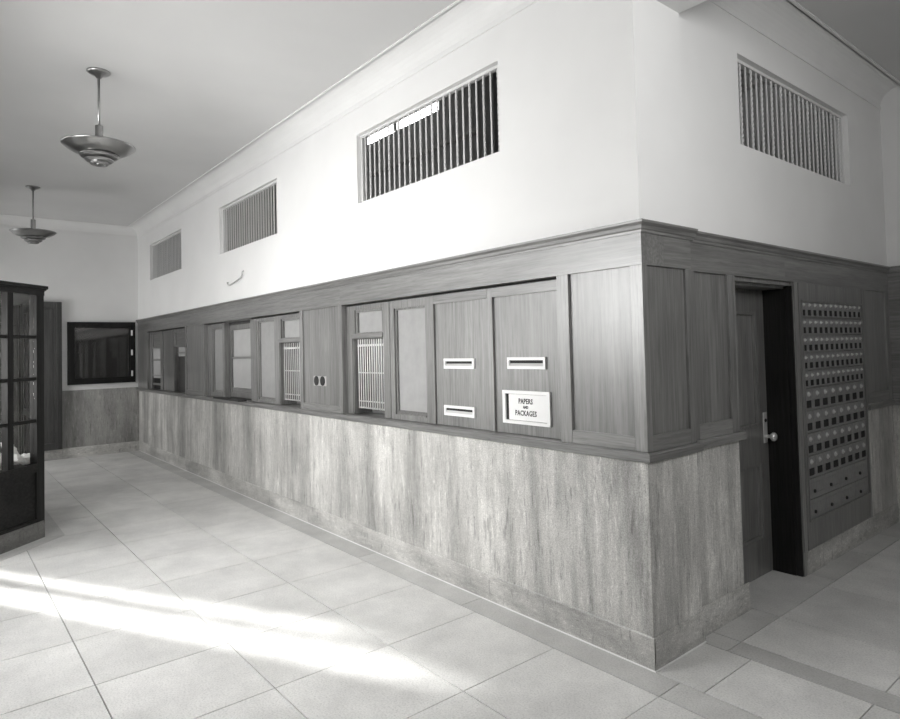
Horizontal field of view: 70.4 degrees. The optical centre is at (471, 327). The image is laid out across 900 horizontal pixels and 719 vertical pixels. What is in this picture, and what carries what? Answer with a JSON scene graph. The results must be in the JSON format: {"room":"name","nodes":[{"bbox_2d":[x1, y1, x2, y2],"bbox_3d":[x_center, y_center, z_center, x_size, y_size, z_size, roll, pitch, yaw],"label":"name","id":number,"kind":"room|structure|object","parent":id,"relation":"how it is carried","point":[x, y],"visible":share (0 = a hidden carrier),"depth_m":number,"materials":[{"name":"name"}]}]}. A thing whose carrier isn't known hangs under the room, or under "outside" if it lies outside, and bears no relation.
{"room":"post office lobby","nodes":[
{"label":"post office lobby","id":0,"kind":"room"},
{"bbox_2d":[0,227,137,390],"bbox_3d":[-6.791,0.189,9.599,3.660,3.660,0.200,0,-2,-40],"label":"wall","id":1,"kind":"structure","parent":0,"point":[94,278],"depth_m":10.04,"materials":[{"name":"paint"}]},
{"bbox_2d":[0,214,136,238],"bbox_3d":[-6.805,-1.567,9.427,3.412,0.160,0.185,0,-2,-40],"label":"trim","id":2,"kind":"structure","parent":1,"relation":"attached to","point":[6,221],"depth_m":9.94,"materials":[{"name":"paint"}]},
{"bbox_2d":[67,322,135,384],"bbox_3d":[-5.902,0.400,10.174,0.950,0.980,0.056,0,-2,-40],"label":"case","id":3,"kind":"object","parent":1,"relation":"attached to","point":[97,352],"visible":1,"depth_m":10.17,"materials":[{"name":"brown wood"}]},
{"bbox_2d":[62,387,138,448],"bbox_3d":[-6.786,1.494,9.396,3.407,1.040,0.010,0,-2,-40],"label":"wall","id":4,"kind":"structure","parent":0,"point":[91,417],"depth_m":10.13,"materials":[{"name":"grey wood"}]},
{"bbox_2d":[44,302,61,450],"bbox_3d":[-6.713,0.729,9.443,1.078,2.253,0.074,0,-2,-40],"label":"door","id":5,"kind":"structure","parent":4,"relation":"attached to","point":[52,310],"depth_m":9.71,"materials":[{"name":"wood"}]},
{"bbox_2d":[44,441,138,460],"bbox_3d":[-6.771,1.935,9.372,3.399,0.156,0.011,0,-2,-40],"label":"baseboard","id":6,"kind":"structure","parent":4,"relation":"attached to","point":[65,453],"depth_m":10.02,"materials":[{"name":"stone"}]},
{"bbox_2d":[138,0,651,319],"bbox_3d":[-2.338,-1.058,6.877,0.100,1.560,9.805,0,-2,-40],"label":"wall","id":7,"kind":"structure","parent":0,"point":[573,155],"depth_m":4.03,"materials":[{"name":"paint"}]},
{"bbox_2d":[153,231,181,278],"bbox_3d":[-4.479,-1.054,9.399,0.024,0.555,1.640,0,-2,-40],"label":"air vent","id":8,"kind":"object","parent":7,"relation":"in","point":[165,242],"visible":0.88,"depth_m":9.47,"materials":[{"name":"metal"}]},
{"bbox_2d":[226,270,243,285],"bbox_3d":[-2.669,-0.552,7.167,0.030,0.138,0.493,0,-2,-40],"label":"bracket","id":9,"kind":"object","parent":7,"relation":"attached to","point":[243,270],"visible":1,"depth_m":7.06,"materials":[{"name":"metal"}]},
{"bbox_2d":[222,180,277,252],"bbox_3d":[-2.433,-1.180,6.988,0.024,0.555,1.660,0,-2,-40],"label":"air vent","id":10,"kind":"object","parent":7,"relation":"in","point":[224,215],"visible":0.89,"depth_m":7.01,"materials":[{"name":"metal"}]},
{"bbox_2d":[128,0,538,238],"bbox_3d":[-2.461,-1.758,6.802,0.185,0.160,9.817,0,-2,-40],"label":"trim","id":11,"kind":"structure","parent":7,"relation":"attached to","point":[456,25],"depth_m":5.02,"materials":[{"name":"paint"}]},
{"bbox_2d":[361,65,499,201],"bbox_3d":[-0.344,-1.309,4.527,0.024,0.555,1.680,0,-2,-40],"label":"air vent","id":12,"kind":"object","parent":7,"relation":"in","point":[482,75],"visible":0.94,"depth_m":4.49,"materials":[{"name":"metal"}]},
{"bbox_2d":[139,391,653,636],"bbox_3d":[-2.223,1.330,6.848,0.252,0.980,9.807,0,-2,-40],"label":"wainscoting","id":13,"kind":"structure","parent":0,"point":[572,529],"depth_m":4.13,"materials":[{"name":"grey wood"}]},
{"bbox_2d":[136,218,663,463],"bbox_3d":[-2.255,0.258,6.843,0.270,1.163,9.835,0,-2,-40],"label":"wall paneling","id":14,"kind":"structure","parent":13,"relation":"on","point":[578,301],"depth_m":3.92,"materials":[{"name":"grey wood"}]},
{"bbox_2d":[152,331,160,388],"bbox_3d":[-4.828,0.509,9.940,0.175,0.888,0.520,0,-2,-40],"label":"sash window","id":15,"kind":"structure","parent":14,"relation":"in","point":[156,378],"depth_m":9.95,"materials":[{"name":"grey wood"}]},
{"bbox_2d":[154,378,160,388],"bbox_3d":[-4.855,0.866,9.890,0.010,0.172,0.508,0,-2,-40],"label":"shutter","id":16,"kind":"object","parent":15,"relation":"attached to","point":[157,381],"depth_m":9.95,"materials":[{"name":"grey wood"}]},
{"bbox_2d":[174,328,184,391],"bbox_3d":[-3.978,0.456,8.939,0.175,0.888,0.698,0,-2,-40],"label":"sash window","id":17,"kind":"structure","parent":14,"relation":"in","point":[179,334],"depth_m":9.09,"materials":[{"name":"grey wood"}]},
{"bbox_2d":[179,356,184,391],"bbox_3d":[-3.986,0.649,8.914,0.010,0.502,0.686,0,-2,-40],"label":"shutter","id":18,"kind":"object","parent":17,"relation":"attached to","point":[181,358],"depth_m":9.06,"materials":[{"name":"grey wood"}]},
{"bbox_2d":[210,323,223,396],"bbox_3d":[-3.097,0.398,7.798,0.050,0.888,0.470,0,-2,-40],"label":"glazed panel","id":19,"kind":"object","parent":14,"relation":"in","point":[216,330],"visible":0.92,"depth_m":7.84,"materials":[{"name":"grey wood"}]},
{"bbox_2d":[213,397,246,401],"bbox_3d":[-2.752,0.806,7.223,0.095,0.020,0.800,0,-2,-40],"label":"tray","id":20,"kind":"object","parent":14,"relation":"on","point":[221,398],"visible":1,"depth_m":7.15,"materials":[{"name":"grey metal"}]},
{"bbox_2d":[224,318,255,398],"bbox_3d":[-2.635,0.364,7.301,0.105,0.902,0.837,0,-2,-40],"label":"sash window","id":21,"kind":"structure","parent":14,"relation":"in","point":[237,347],"depth_m":7.48,"materials":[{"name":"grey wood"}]},
{"bbox_2d":[257,317,274,403],"bbox_3d":[-2.127,0.339,6.655,0.050,0.888,0.469,0,-2,-40],"label":"glazed panel","id":22,"kind":"object","parent":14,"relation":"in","point":[265,326],"visible":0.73,"depth_m":6.70,"materials":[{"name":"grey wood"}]},
{"bbox_2d":[278,313,300,404],"bbox_3d":[-1.677,0.313,6.211,0.195,0.888,0.575,0,-2,-40],"label":"service window","id":23,"kind":"structure","parent":14,"relation":"in","point":[288,324],"depth_m":6.34,"materials":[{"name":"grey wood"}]},
{"bbox_2d":[284,343,300,401],"bbox_3d":[-1.701,0.427,6.176,0.017,0.565,0.561,0,-2,-40],"label":"grille","id":24,"kind":"object","parent":23,"relation":"attached to","point":[286,346],"depth_m":6.27,"materials":[{"name":"metal"}]},
{"bbox_2d":[314,376,325,385],"bbox_3d":[-1.333,0.468,5.608,0.013,0.083,0.211,0,-2,-40],"label":"switch plate","id":25,"kind":"object","parent":14,"relation":"attached to","point":[318,380],"visible":1,"depth_m":5.60,"materials":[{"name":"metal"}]},
{"bbox_2d":[314,376,318,384],"bbox_3d":[-1.385,0.471,5.666,0.008,0.083,0.083,0,-2,-40],"label":"socket","id":26,"kind":"object","parent":25,"relation":"attached to","point":[316,378],"depth_m":5.65,"materials":[{"name":"grey metal"}]},
{"bbox_2d":[320,376,324,385],"bbox_3d":[-1.310,0.467,5.577,0.008,0.083,0.083,0,-2,-40],"label":"socket","id":27,"kind":"object","parent":25,"relation":"attached to","point":[322,378],"depth_m":5.57,"materials":[{"name":"grey metal"}]},
{"bbox_2d":[351,302,384,413],"bbox_3d":[-0.769,0.257,5.142,0.195,0.888,0.478,0,-2,-40],"label":"service window","id":28,"kind":"structure","parent":14,"relation":"in","point":[367,320],"depth_m":5.22,"materials":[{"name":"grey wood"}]},
{"bbox_2d":[358,338,384,410],"bbox_3d":[-0.793,0.371,5.106,0.017,0.565,0.464,0,-2,-40],"label":"grille","id":29,"kind":"object","parent":28,"relation":"attached to","point":[361,398],"depth_m":5.14,"materials":[{"name":"metal"}]},
{"bbox_2d":[371,338,384,413],"bbox_3d":[-0.691,0.393,5.193,0.010,0.617,0.466,0,-2,-40],"label":"shutter","id":30,"kind":"object","parent":28,"relation":"attached to","point":[376,411],"depth_m":5.30,"materials":[{"name":"white metal"}]},
{"bbox_2d":[389,297,427,422],"bbox_3d":[-0.449,0.235,4.678,0.050,0.888,0.467,0,-2,-40],"label":"glazed panel","id":31,"kind":"object","parent":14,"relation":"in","point":[407,316],"visible":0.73,"depth_m":4.69,"materials":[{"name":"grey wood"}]},
{"bbox_2d":[502,390,551,427],"bbox_3d":[0.317,0.469,3.737,0.014,0.198,0.390,0,-2,-40],"label":"sign","id":32,"kind":"object","parent":14,"relation":"attached to","point":[536,408],"visible":1,"depth_m":3.73,"materials":[{"name":"white metal"}]},
{"bbox_2d":[139,441,705,672],"bbox_3d":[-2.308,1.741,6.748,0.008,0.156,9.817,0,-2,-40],"label":"baseboard","id":33,"kind":"structure","parent":13,"relation":"attached to","point":[635,646],"depth_m":4.09,"materials":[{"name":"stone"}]},
{"bbox_2d":[0,452,899,718],"bbox_3d":[-1.523,1.821,5.507,8.200,0.120,13.317,0,-2,-40],"label":"floor","id":34,"kind":"structure","parent":0,"point":[178,598],"depth_m":3.43,"materials":[{"name":"grey tile"}]},
{"bbox_2d":[0,280,47,553],"bbox_3d":[-4.782,0.754,5.607,1.626,2.182,4.520,0,-2,-40],"label":"vestibule","id":35,"kind":"object","parent":34,"relation":"on","point":[22,487],"visible":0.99,"depth_m":5.46,"materials":[{"name":"wood"}]},
{"bbox_2d":[14,453,22,464],"bbox_3d":[-3.872,1.113,5.391,0.116,0.109,0.161,-1,-2,-24],"label":"bundle","id":36,"kind":"object","parent":35,"relation":"on","point":[17,457],"visible":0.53,"depth_m":5.36,"materials":[{"name":"white paper"}]},
{"bbox_2d":[20,453,29,464],"bbox_3d":[-3.854,1.135,5.509,0.100,0.106,0.122,-1,-2,-2],"label":"bundle","id":37,"kind":"object","parent":35,"relation":"on","point":[26,457],"visible":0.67,"depth_m":5.47,"materials":[{"name":"white paper"}]},
{"bbox_2d":[0,510,64,560],"bbox_3d":[-3.871,1.806,5.123,0.802,0.003,3.478,-1,-2,-13],"label":"trim","id":38,"kind":"structure","parent":34,"relation":"on","point":[52,530],"depth_m":5.47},
{"bbox_2d":[129,450,899,718],"bbox_3d":[-0.063,1.769,6.748,3.762,0.012,12.711,0,-2,-40],"label":"floor border","id":39,"kind":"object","parent":34,"relation":"attached to","point":[773,594],"depth_m":3.60,"materials":[{"name":"grey tile"}]},
{"bbox_2d":[0,0,899,225],"bbox_3d":[-1.428,-1.971,5.786,7.500,0.150,13.117,0,-2,-40],"label":"ceiling","id":40,"kind":"structure","parent":0,"point":[191,83],"depth_m":4.78,"materials":[{"name":"paint"}]},
{"bbox_2d":[9,185,56,243],"bbox_3d":[-5.391,-1.384,7.828,0.482,0.697,0.482,0,-2,-40],"label":"pendant lamp","id":41,"kind":"object","parent":40,"relation":"hanging from","point":[32,235],"visible":1,"depth_m":7.75,"materials":[{"name":"metal"}]},
{"bbox_2d":[60,67,135,166],"bbox_3d":[-2.755,-1.547,4.707,0.482,0.697,0.482,0,-2,-40],"label":"pendant lamp","id":42,"kind":"object","parent":40,"relation":"hanging from","point":[98,150],"visible":1,"depth_m":4.62,"materials":[{"name":"metal"}]},
{"bbox_2d":[657,0,706,12],"bbox_3d":[1.874,-1.912,2.150,0.430,0.360,2.912,0,-2,-40],"label":"ceiling beam","id":43,"kind":"structure","parent":40,"relation":"attached to","point":[679,6],"depth_m":3.30,"materials":[{"name":"paint"}]},
{"bbox_2d":[157,70,835,413],"bbox_3d":[-1.804,-1.256,9.629,3.900,6.300,12.717,0,-2,-40],"label":"wall","id":44,"kind":"structure","parent":0,"point":[472,87],"depth_m":10.57,"materials":[{"name":"paint"}]},
{"bbox_2d":[371,103,438,142],"bbox_3d":[-1.268,-3.822,11.875,0.020,0.300,2.400,0,-2,-40],"label":"window","id":45,"kind":"structure","parent":44,"relation":"in","point":[434,106],"depth_m":11.69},
{"bbox_2d":[477,72,498,158],"bbox_3d":[0.305,-1.372,7.608,0.300,6.300,0.300,0,-2,-40],"label":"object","id":46,"kind":"structure","parent":44,"relation":"attached to","point":[494,75],"depth_m":7.51,"materials":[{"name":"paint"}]},
{"bbox_2d":[368,75,764,177],"bbox_3d":[-0.255,-2.732,10.431,0.099,0.820,11.217,0,-2,-40],"label":"trim","id":47,"kind":"structure","parent":44,"relation":"attached to","point":[460,136],"depth_m":10.60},
{"bbox_2d":[644,0,686,226],"bbox_3d":[0.910,-1.249,3.372,0.318,1.560,0.248,0,-2,-40],"label":"wall pier","id":48,"kind":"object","parent":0,"point":[662,32],"visible":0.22,"depth_m":3.27,"materials":[{"name":"paint"}]},
{"bbox_2d":[648,405,896,636],"bbox_3d":[2.142,1.140,4.289,3.588,0.980,0.252,0,-2,-40],"label":"wall","id":49,"kind":"structure","parent":0,"point":[718,467],"depth_m":3.38,"materials":[{"name":"grey wood"}]},
{"bbox_2d":[641,218,703,463],"bbox_3d":[0.993,0.063,3.194,0.500,1.163,0.060,0,-2,-40],"label":"panelling","id":50,"kind":"object","parent":49,"relation":"on","point":[674,422],"visible":0.96,"depth_m":3.22,"materials":[{"name":"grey wood"}]},
{"bbox_2d":[653,611,705,669],"bbox_3d":[1.034,1.545,3.156,0.456,0.156,0.008,0,-2,-40],"label":"baseboard","id":51,"kind":"object","parent":49,"relation":"attached to","point":[685,636],"visible":1,"depth_m":3.14,"materials":[{"name":"stone"}]},
{"bbox_2d":[702,582,750,635],"bbox_3d":[1.395,1.547,3.502,0.544,0.156,0.008,0,-2,-40],"label":"baseboard","id":52,"kind":"structure","parent":49,"relation":"attached to","point":[730,606],"depth_m":3.50,"materials":[{"name":"stone"}]},
{"bbox_2d":[735,289,777,583],"bbox_3d":[1.726,0.687,4.062,0.762,1.884,0.116,0,-2,-40],"label":"door","id":53,"kind":"structure","parent":49,"relation":"in","point":[754,453],"depth_m":4.22,"materials":[{"name":"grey wood"}]},
{"bbox_2d":[733,275,807,583],"bbox_3d":[1.792,0.665,4.024,0.865,1.930,0.220,0,-2,-40],"label":"trim","id":54,"kind":"structure","parent":49,"relation":"attached to","point":[738,282],"depth_m":4.18,"materials":[{"name":"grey wood"}]},
{"bbox_2d":[690,231,895,448],"bbox_3d":[2.302,0.068,4.423,3.146,1.163,0.180,0,-2,-40],"label":"panelling","id":55,"kind":"object","parent":49,"relation":"on","point":[715,259],"visible":0.74,"depth_m":3.67,"materials":[{"name":"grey wood"}]},
{"bbox_2d":[807,503,898,574],"bbox_3d":[2.843,1.552,4.837,1.810,0.156,0.170,0,-2,-40],"label":"baseboard","id":56,"kind":"structure","parent":49,"relation":"attached to","point":[832,549],"depth_m":4.67,"materials":[{"name":"stone"}]},
{"bbox_2d":[797,283,872,550],"bbox_3d":[2.595,0.587,4.665,1.182,1.772,0.170,0,-2,-40],"label":"box unit","id":57,"kind":"object","parent":56,"relation":"on","point":[831,318],"visible":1,"depth_m":4.57,"materials":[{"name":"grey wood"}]},
{"bbox_2d":[679,0,886,265],"bbox_3d":[2.274,-1.250,4.460,3.170,1.560,0.100,0,-2,-40],"label":"wall","id":58,"kind":"structure","parent":0,"point":[734,189],"depth_m":4.03,"materials":[{"name":"paint"}]},
{"bbox_2d":[737,59,844,183],"bbox_3d":[2.236,-1.377,4.435,1.740,0.555,0.024,0,-2,-40],"label":"air vent","id":59,"kind":"object","parent":58,"relation":"in","point":[745,66],"visible":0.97,"depth_m":4.41,"materials":[{"name":"metal"}]},
{"bbox_2d":[709,0,899,109],"bbox_3d":[2.348,-1.955,4.373,3.170,0.160,0.185,0,-2,-40],"label":"trim","id":60,"kind":"structure","parent":58,"relation":"attached to","point":[779,21],"depth_m":4.43,"materials":[{"name":"paint"}]},
{"bbox_2d":[880,86,899,266],"bbox_3d":[4.453,-1.303,4.496,0.200,1.560,3.200,0,-2,-40],"label":"wall","id":61,"kind":"structure","parent":0,"point":[890,103],"depth_m":5.40,"materials":[{"name":"paint"}]},
{"bbox_2d":[893,405,899,521],"bbox_3d":[4.513,1.085,4.421,0.202,0.980,3.200,0,-2,-40],"label":"wall","id":62,"kind":"structure","parent":0,"point":[896,409],"depth_m":5.36,"materials":[{"name":"wood"}]},
{"bbox_2d":[887,266,899,405],"bbox_3d":[4.475,0.016,4.446,0.230,1.170,3.200,0,-2,-40],"label":"panelling","id":63,"kind":"structure","parent":62,"relation":"on","point":[893,274],"depth_m":5.37,"materials":[{"name":"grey wood"}]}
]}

